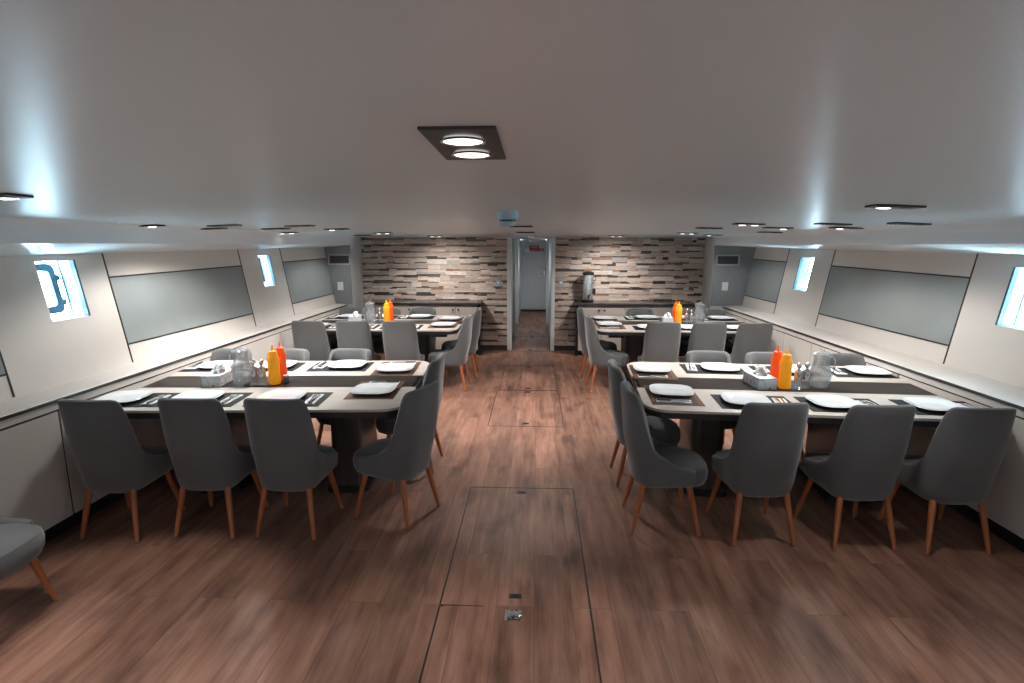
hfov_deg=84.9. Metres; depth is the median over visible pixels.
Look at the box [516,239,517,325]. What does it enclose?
trim
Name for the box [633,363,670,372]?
dinner plate
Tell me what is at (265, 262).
window
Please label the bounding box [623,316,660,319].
placemat
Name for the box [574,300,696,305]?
countertop
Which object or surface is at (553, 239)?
trim
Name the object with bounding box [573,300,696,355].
sideboard
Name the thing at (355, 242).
trim
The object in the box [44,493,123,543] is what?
baseboard
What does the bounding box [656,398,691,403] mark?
folded napkin
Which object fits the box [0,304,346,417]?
trim
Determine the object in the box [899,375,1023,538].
wall panel
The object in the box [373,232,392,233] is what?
recessed light
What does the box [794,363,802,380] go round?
shaker
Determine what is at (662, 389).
dinner plate
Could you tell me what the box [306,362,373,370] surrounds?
placemat
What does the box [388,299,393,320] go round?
squeeze bottle
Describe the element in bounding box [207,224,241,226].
recessed light
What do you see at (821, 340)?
trim
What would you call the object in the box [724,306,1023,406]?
ledge
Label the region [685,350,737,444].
dining chair
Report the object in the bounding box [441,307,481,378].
dining chair
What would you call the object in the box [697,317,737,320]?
placemat
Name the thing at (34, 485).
wall panel
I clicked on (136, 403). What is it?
placemat
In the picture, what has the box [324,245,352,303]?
wall
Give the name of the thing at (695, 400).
placemat
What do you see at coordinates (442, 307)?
sideboard
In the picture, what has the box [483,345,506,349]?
baseboard
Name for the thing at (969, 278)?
trim
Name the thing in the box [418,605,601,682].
floor hatch
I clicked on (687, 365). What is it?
folded napkin
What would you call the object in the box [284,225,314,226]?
recessed light
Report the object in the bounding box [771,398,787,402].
folded napkin
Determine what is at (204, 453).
dining chair
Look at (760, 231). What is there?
recessed light
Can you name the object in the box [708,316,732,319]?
dinner plate
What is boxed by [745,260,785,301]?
wall panel
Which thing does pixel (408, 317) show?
placemat
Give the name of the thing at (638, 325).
dinner plate
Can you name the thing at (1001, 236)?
trim
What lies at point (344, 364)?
dinner plate
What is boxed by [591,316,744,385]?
dining table
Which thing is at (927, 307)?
wall panel
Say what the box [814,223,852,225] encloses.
recessed light
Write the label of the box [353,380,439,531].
dining chair
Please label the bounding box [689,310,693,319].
shaker
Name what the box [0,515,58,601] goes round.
dining chair
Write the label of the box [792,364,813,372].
dinner plate
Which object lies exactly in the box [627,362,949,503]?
dining table
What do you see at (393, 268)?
wall
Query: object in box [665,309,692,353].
dining chair
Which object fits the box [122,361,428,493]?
dining table
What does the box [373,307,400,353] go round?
dining chair
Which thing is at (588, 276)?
urn
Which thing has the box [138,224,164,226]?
recessed light
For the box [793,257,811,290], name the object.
window
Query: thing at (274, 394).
dinner plate
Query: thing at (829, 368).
folded napkin
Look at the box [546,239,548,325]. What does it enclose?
trim
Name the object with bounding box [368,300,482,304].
countertop
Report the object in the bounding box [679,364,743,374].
placemat
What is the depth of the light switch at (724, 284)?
7.95 m
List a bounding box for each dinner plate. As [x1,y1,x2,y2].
[94,390,153,402]
[172,390,224,398]
[199,360,242,368]
[256,360,297,368]
[256,390,306,398]
[328,360,366,368]
[338,314,362,317]
[351,383,396,394]
[376,363,413,371]
[409,314,430,317]
[430,322,454,326]
[438,316,460,319]
[593,316,615,319]
[597,321,621,325]
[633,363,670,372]
[635,315,658,318]
[637,324,646,328]
[649,384,693,395]
[681,324,692,328]
[700,362,739,370]
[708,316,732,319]
[720,392,771,404]
[727,325,738,329]
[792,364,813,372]
[805,394,862,407]
[844,365,891,374]
[902,397,963,410]
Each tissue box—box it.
[201,363,234,386]
[348,311,361,320]
[661,312,673,321]
[743,366,776,389]
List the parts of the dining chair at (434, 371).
seat, backrest, leg, leg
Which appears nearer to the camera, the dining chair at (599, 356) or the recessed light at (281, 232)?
the recessed light at (281, 232)
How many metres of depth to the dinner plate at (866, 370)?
4.48 m
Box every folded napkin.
[140,395,171,404]
[185,362,204,368]
[220,394,242,404]
[242,362,258,368]
[305,394,324,404]
[313,362,330,368]
[638,375,667,377]
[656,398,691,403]
[685,364,697,370]
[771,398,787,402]
[827,367,847,374]
[855,400,875,404]
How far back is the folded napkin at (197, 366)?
4.63 m
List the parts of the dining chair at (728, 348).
seat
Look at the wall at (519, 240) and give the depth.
12.82 m
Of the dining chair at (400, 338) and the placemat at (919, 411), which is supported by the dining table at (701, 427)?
the placemat at (919, 411)
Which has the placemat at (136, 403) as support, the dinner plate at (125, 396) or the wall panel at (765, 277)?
the dinner plate at (125, 396)
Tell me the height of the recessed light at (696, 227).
0.021 m
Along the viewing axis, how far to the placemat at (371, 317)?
7.45 m
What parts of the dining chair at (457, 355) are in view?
seat, backrest, leg, leg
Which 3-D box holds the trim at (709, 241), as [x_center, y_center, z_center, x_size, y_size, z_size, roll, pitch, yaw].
[2.928,-0.689,8.444,0.001,1.900,0.909,2,11,11]
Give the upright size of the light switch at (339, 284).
0.120 m
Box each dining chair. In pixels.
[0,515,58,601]
[58,399,185,543]
[157,397,268,539]
[210,349,251,360]
[243,398,343,541]
[266,348,309,360]
[291,320,330,360]
[316,348,371,444]
[331,307,365,348]
[335,321,380,360]
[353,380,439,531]
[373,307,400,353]
[375,353,444,474]
[382,321,424,360]
[409,307,435,343]
[428,314,472,391]
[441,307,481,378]
[577,307,616,378]
[584,314,628,392]
[608,359,680,489]
[620,380,707,537]
[626,308,653,315]
[638,322,680,361]
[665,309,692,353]
[680,322,726,362]
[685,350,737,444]
[697,309,732,354]
[706,402,808,547]
[730,323,772,363]
[744,352,803,462]
[794,404,915,551]
[821,353,866,365]
[877,407,1016,555]
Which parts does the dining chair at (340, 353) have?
leg, seat, backrest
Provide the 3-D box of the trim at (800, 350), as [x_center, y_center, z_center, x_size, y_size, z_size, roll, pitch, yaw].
[3.001,0.297,5.925,0.028,0.672,0.585,0,10,1]
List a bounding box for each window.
[35,260,90,321]
[258,255,275,286]
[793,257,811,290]
[995,267,1023,329]
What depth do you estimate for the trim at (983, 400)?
4.19 m
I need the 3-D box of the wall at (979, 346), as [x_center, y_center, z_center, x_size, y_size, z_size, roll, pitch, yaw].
[3.338,0.028,2.665,0.144,0.900,10.734,0,10,0]
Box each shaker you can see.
[249,359,257,376]
[257,360,265,376]
[378,308,381,317]
[684,309,688,319]
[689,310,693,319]
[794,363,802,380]
[802,362,810,379]
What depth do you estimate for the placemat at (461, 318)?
7.27 m
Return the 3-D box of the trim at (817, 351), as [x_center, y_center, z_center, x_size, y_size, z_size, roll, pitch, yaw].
[2.986,0.469,4.991,0.028,0.672,1.285,0,10,1]
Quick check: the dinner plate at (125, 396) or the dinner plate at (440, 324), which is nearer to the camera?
the dinner plate at (125, 396)
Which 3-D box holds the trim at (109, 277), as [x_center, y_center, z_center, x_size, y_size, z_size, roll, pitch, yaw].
[-2.996,-0.221,4.064,0.146,0.835,8.425,1,10,4]
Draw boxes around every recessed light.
[0,193,33,199]
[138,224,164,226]
[201,227,227,229]
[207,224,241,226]
[261,228,290,229]
[280,232,298,233]
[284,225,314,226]
[324,228,349,230]
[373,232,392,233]
[417,126,505,159]
[695,227,722,228]
[732,223,765,225]
[757,231,782,232]
[762,227,793,229]
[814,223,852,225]
[829,226,864,228]
[865,204,926,208]
[887,222,931,225]
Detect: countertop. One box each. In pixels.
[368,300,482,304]
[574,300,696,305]
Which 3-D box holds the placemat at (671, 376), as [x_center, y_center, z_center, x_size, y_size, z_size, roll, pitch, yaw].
[1.122,0.243,4.473,0.330,0.003,0.480,1,10,6]
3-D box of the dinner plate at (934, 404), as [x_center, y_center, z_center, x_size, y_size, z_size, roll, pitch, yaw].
[2.657,0.403,3.528,0.294,0.024,0.294,1,10,5]
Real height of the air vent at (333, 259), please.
0.155 m
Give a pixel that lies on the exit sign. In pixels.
(532, 248)
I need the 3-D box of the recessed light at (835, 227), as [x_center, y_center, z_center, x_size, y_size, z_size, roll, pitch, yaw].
[2.662,-0.906,4.457,0.224,0.024,0.110,0,10,2]
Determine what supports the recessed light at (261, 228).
in the ceiling
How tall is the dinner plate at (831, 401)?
0.024 m
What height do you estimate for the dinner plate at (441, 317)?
0.024 m
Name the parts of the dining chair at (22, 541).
backrest, seat, leg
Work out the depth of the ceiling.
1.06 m
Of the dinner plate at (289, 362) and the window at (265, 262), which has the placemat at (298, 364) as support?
the dinner plate at (289, 362)
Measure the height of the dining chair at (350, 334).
0.900 m
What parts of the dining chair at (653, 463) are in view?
leg, leg, backrest, seat, leg, leg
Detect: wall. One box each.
[0,247,335,401]
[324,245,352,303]
[361,237,704,345]
[512,239,520,333]
[546,239,551,332]
[710,245,755,305]
[742,247,1023,387]
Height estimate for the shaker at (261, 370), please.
0.186 m
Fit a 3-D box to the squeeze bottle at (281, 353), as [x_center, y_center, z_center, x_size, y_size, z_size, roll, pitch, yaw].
[-1.746,0.145,4.226,0.086,0.290,0.086,0,10,2]
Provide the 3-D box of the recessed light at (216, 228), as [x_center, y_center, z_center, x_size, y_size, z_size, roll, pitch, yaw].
[-2.513,-0.944,4.681,0.224,0.024,0.110,0,10,2]
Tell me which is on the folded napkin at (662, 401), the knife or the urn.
the knife
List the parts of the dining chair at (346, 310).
seat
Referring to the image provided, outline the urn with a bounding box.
[580,271,595,301]
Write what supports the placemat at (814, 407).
on the dining table at (701, 427)
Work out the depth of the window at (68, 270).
3.92 m
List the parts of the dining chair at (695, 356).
backrest, seat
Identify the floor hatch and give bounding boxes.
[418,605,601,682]
[439,487,590,608]
[487,390,563,426]
[499,367,557,390]
[511,336,549,351]
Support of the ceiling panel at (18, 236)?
attached to the wall at (39, 353)
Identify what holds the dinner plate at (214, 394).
on the placemat at (225, 395)
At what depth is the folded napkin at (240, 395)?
3.67 m
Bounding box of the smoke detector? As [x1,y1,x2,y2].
[496,210,518,226]
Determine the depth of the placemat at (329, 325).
6.78 m
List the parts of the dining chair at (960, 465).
leg, seat, leg, leg, backrest, leg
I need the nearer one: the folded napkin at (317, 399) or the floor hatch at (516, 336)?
the folded napkin at (317, 399)
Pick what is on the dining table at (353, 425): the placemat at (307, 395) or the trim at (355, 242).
the placemat at (307, 395)
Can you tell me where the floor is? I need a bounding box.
[0,311,1023,682]
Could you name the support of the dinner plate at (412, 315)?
on the placemat at (408, 317)
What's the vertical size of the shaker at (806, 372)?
0.186 m
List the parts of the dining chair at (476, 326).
seat, backrest, leg, leg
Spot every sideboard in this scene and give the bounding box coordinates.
[368,300,482,354]
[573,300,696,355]
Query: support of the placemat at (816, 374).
on the dining table at (701, 427)
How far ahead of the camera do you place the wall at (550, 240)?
10.58 m
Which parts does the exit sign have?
sign plate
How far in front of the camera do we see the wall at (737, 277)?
7.94 m
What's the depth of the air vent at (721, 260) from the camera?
7.89 m
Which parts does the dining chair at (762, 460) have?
leg, seat, leg, backrest, leg, leg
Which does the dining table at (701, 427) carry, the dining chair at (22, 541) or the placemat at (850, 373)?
the placemat at (850, 373)
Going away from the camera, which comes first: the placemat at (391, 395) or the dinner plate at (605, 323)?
the placemat at (391, 395)
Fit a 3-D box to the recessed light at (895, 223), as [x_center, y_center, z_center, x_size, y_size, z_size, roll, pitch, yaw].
[2.629,-0.781,3.708,0.224,0.025,0.110,0,10,2]
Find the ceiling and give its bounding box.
[0,0,1023,238]
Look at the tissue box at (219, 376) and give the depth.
4.08 m
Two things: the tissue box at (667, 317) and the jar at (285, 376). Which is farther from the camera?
the tissue box at (667, 317)
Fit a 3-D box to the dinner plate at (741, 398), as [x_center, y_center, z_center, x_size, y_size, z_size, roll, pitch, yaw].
[1.521,0.381,3.648,0.294,0.024,0.294,2,11,10]
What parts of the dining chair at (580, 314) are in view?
leg, leg, backrest, seat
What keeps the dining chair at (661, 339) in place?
on the floor
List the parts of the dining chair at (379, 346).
seat, backrest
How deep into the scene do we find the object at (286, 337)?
6.38 m
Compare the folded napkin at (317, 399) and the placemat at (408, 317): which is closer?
the folded napkin at (317, 399)
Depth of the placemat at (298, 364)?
4.59 m
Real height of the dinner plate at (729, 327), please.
0.024 m
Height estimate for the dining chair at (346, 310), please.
0.837 m
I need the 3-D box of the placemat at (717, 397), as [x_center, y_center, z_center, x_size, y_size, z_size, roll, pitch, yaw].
[1.576,0.396,3.645,0.480,0.003,0.330,1,10,6]
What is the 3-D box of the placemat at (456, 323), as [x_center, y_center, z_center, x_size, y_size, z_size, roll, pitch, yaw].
[-0.842,-0.203,6.901,0.330,0.003,0.480,0,10,1]
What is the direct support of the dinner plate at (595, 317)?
on the placemat at (593, 318)
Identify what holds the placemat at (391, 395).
on the dining table at (353, 425)
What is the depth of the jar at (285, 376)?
4.14 m
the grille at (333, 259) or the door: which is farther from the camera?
the door
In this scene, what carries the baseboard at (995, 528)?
on the floor
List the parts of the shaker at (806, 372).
knob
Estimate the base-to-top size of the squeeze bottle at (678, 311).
0.290 m
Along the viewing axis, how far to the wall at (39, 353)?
4.04 m
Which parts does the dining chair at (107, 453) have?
leg, backrest, leg, leg, seat, leg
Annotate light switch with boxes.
[337,282,343,289]
[722,282,727,290]
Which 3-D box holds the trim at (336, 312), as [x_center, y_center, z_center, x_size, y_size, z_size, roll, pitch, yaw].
[-2.784,0.776,3.269,0.030,0.690,11.103,1,10,4]
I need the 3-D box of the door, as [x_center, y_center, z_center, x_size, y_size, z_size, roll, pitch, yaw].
[0.530,-1.630,13.895,0.635,1.740,0.099,0,10,2]
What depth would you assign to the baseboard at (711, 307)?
8.03 m
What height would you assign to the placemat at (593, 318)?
0.003 m
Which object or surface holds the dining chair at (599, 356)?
on the floor
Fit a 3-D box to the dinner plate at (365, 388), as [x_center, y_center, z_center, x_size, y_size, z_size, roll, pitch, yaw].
[-0.957,0.335,3.896,0.294,0.024,0.294,0,10,2]
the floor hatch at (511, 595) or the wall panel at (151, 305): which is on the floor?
the floor hatch at (511, 595)
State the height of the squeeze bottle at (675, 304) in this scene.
0.290 m
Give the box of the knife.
[657,398,690,401]
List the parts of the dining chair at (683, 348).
seat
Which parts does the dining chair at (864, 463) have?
leg, seat, leg, leg, backrest, leg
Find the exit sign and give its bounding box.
[529,246,543,250]
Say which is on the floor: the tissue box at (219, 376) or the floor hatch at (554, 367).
the floor hatch at (554, 367)
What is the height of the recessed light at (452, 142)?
0.018 m
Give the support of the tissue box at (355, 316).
on the dining table at (426, 336)
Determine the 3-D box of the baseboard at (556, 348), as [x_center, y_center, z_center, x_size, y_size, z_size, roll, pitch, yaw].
[1.847,0.112,9.110,2.336,0.083,0.036,0,10,2]
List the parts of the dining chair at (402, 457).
leg, seat, leg, backrest, leg, leg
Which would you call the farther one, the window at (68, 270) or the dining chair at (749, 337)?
the dining chair at (749, 337)
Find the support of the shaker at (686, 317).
on the dining table at (632, 340)
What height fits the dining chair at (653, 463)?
0.900 m
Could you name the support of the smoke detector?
attached to the ceiling
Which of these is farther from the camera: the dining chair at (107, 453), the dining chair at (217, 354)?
the dining chair at (217, 354)
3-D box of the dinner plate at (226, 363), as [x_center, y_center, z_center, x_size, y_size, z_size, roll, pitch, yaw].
[-2.409,0.197,4.645,0.294,0.024,0.294,0,10,-1]
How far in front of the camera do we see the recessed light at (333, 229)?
5.41 m
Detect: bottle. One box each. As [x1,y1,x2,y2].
[267,345,280,384]
[275,342,287,380]
[383,300,390,320]
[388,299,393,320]
[672,300,677,321]
[675,301,681,323]
[770,345,782,385]
[778,348,792,388]
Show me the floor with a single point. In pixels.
(359, 602)
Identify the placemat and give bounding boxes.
[120,393,179,406]
[155,393,251,406]
[178,362,249,371]
[235,362,306,371]
[242,392,333,406]
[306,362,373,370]
[325,315,364,318]
[325,324,335,328]
[344,381,404,398]
[362,315,398,318]
[371,362,420,374]
[397,316,434,318]
[428,322,458,327]
[435,316,463,321]
[591,317,618,321]
[595,323,625,328]
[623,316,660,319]
[629,365,678,379]
[632,326,645,329]
[643,385,704,405]
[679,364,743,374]
[682,318,702,320]
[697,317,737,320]
[710,394,791,408]
[748,366,824,376]
[794,397,878,412]
[819,367,900,378]
[888,399,979,415]
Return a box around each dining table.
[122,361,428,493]
[321,315,466,384]
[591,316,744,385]
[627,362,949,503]
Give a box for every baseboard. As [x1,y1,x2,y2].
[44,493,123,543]
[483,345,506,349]
[554,346,572,350]
[710,306,721,308]
[948,505,1023,552]
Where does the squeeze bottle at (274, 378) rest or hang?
on the dining table at (353, 425)
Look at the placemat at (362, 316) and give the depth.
7.45 m
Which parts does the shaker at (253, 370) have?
knob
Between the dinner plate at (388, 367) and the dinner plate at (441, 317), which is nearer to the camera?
the dinner plate at (388, 367)
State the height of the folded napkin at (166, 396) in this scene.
0.010 m
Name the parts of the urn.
lid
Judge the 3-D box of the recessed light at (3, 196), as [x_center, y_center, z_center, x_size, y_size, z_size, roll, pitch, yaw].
[-1.994,-0.557,2.154,0.224,0.026,0.110,0,10,2]
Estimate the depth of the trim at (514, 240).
10.21 m
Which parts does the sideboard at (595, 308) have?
panel, cabinet door, cabinet door, cabinet door, cabinet door, cabinet door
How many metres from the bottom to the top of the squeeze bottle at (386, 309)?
0.290 m
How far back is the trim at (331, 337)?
7.64 m
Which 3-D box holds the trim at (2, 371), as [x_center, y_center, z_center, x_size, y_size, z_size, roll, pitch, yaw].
[-3.129,0.116,2.354,0.092,0.500,1.902,1,10,4]
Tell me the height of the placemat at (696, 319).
0.003 m
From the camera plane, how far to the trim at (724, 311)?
4.18 m
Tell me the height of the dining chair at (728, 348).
0.837 m
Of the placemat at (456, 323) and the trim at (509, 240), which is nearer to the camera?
the placemat at (456, 323)
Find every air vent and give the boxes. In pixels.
[328,254,350,264]
[716,255,739,265]
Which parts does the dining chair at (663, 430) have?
leg, leg, backrest, seat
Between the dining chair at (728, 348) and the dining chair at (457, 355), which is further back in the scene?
the dining chair at (728, 348)
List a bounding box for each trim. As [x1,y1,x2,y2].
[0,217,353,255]
[0,248,333,396]
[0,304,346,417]
[0,306,347,428]
[0,312,337,512]
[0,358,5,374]
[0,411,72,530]
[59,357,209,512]
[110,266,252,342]
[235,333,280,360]
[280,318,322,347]
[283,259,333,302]
[323,312,338,350]
[350,237,363,307]
[507,238,511,349]
[513,239,515,336]
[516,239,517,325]
[520,309,545,311]
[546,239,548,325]
[550,238,555,350]
[701,237,714,308]
[710,218,1023,254]
[722,306,1023,410]
[722,308,1023,417]
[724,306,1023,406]
[724,311,1023,419]
[725,312,744,354]
[744,249,977,363]
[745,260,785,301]
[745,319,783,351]
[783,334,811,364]
[810,344,898,376]
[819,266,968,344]
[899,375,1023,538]
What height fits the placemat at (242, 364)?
0.003 m
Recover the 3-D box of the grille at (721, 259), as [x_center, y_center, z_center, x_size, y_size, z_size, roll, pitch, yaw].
[3.042,-1.147,7.893,0.286,0.111,0.009,0,10,2]
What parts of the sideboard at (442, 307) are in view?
cabinet door, cabinet door, cabinet door, cabinet door, cabinet door, panel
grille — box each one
[330,256,348,262]
[718,256,737,263]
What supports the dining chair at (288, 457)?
on the floor
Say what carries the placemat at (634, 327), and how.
on the dining table at (632, 340)
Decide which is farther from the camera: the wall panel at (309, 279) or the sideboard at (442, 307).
the sideboard at (442, 307)
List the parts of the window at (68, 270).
frame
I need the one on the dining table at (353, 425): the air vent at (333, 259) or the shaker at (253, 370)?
the shaker at (253, 370)
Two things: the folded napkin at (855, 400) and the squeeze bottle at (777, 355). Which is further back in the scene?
the squeeze bottle at (777, 355)
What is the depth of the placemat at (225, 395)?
3.75 m
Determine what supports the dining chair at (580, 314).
on the floor
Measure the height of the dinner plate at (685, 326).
0.024 m
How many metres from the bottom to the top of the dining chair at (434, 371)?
0.900 m
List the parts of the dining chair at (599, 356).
leg, leg, backrest, seat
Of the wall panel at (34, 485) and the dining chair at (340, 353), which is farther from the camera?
the dining chair at (340, 353)
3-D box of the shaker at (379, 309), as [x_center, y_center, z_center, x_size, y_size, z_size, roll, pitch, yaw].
[-1.677,-0.332,7.108,0.060,0.186,0.060,0,10,2]
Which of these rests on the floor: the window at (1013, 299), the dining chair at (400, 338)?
the dining chair at (400, 338)
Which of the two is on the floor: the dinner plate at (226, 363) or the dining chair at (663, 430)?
the dining chair at (663, 430)
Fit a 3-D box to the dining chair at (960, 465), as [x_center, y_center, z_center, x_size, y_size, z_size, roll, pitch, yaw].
[2.573,0.756,3.350,0.434,0.900,0.540,0,10,0]
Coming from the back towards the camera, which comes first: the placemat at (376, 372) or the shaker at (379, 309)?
the shaker at (379, 309)
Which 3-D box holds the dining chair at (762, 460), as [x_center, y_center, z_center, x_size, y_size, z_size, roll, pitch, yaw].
[1.493,0.740,3.441,0.434,0.900,0.540,0,10,0]
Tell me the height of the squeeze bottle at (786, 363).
0.290 m
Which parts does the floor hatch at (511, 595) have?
recessed handle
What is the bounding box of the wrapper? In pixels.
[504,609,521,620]
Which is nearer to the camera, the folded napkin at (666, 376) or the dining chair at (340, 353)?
the folded napkin at (666, 376)
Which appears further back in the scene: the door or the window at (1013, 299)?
the door
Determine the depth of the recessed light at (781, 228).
4.79 m
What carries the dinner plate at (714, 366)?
on the placemat at (701, 370)
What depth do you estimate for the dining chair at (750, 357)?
4.82 m
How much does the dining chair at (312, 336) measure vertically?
0.900 m
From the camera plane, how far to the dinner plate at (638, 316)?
7.51 m
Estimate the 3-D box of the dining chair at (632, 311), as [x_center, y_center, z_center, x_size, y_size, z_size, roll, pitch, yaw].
[1.782,-0.008,7.681,0.434,0.837,0.539,0,10,1]
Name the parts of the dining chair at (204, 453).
leg, backrest, leg, leg, seat, leg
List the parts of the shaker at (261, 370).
knob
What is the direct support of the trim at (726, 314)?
attached to the trim at (724, 311)
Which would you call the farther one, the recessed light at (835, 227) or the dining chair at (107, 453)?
the recessed light at (835, 227)
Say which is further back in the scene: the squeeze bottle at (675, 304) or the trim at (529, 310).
the trim at (529, 310)
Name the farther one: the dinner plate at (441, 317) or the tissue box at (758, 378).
the dinner plate at (441, 317)
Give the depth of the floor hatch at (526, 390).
6.02 m
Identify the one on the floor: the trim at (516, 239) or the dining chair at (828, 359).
the dining chair at (828, 359)
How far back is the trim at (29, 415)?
4.01 m
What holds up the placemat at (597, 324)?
on the dining table at (632, 340)
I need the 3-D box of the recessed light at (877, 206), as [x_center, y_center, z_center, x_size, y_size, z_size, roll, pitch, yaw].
[1.832,-0.646,2.679,0.224,0.024,0.110,0,10,2]
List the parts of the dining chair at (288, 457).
leg, leg, backrest, leg, seat, leg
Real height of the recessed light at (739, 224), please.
0.026 m
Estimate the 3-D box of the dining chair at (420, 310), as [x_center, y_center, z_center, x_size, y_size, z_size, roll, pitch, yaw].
[-1.266,-0.025,7.774,0.434,0.837,0.540,0,10,1]
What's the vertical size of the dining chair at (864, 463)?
0.900 m
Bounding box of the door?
[521,240,546,308]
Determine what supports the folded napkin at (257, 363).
on the placemat at (298, 364)
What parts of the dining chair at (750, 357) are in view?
backrest, leg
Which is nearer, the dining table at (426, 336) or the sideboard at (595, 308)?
the dining table at (426, 336)
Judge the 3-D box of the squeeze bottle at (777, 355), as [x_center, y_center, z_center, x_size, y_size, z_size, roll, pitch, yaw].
[1.932,0.172,4.082,0.086,0.290,0.086,0,10,2]
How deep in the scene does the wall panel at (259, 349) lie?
5.82 m
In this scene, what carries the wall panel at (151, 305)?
attached to the wall at (39, 353)
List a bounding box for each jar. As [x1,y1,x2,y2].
[283,374,288,382]
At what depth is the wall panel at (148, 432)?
4.02 m

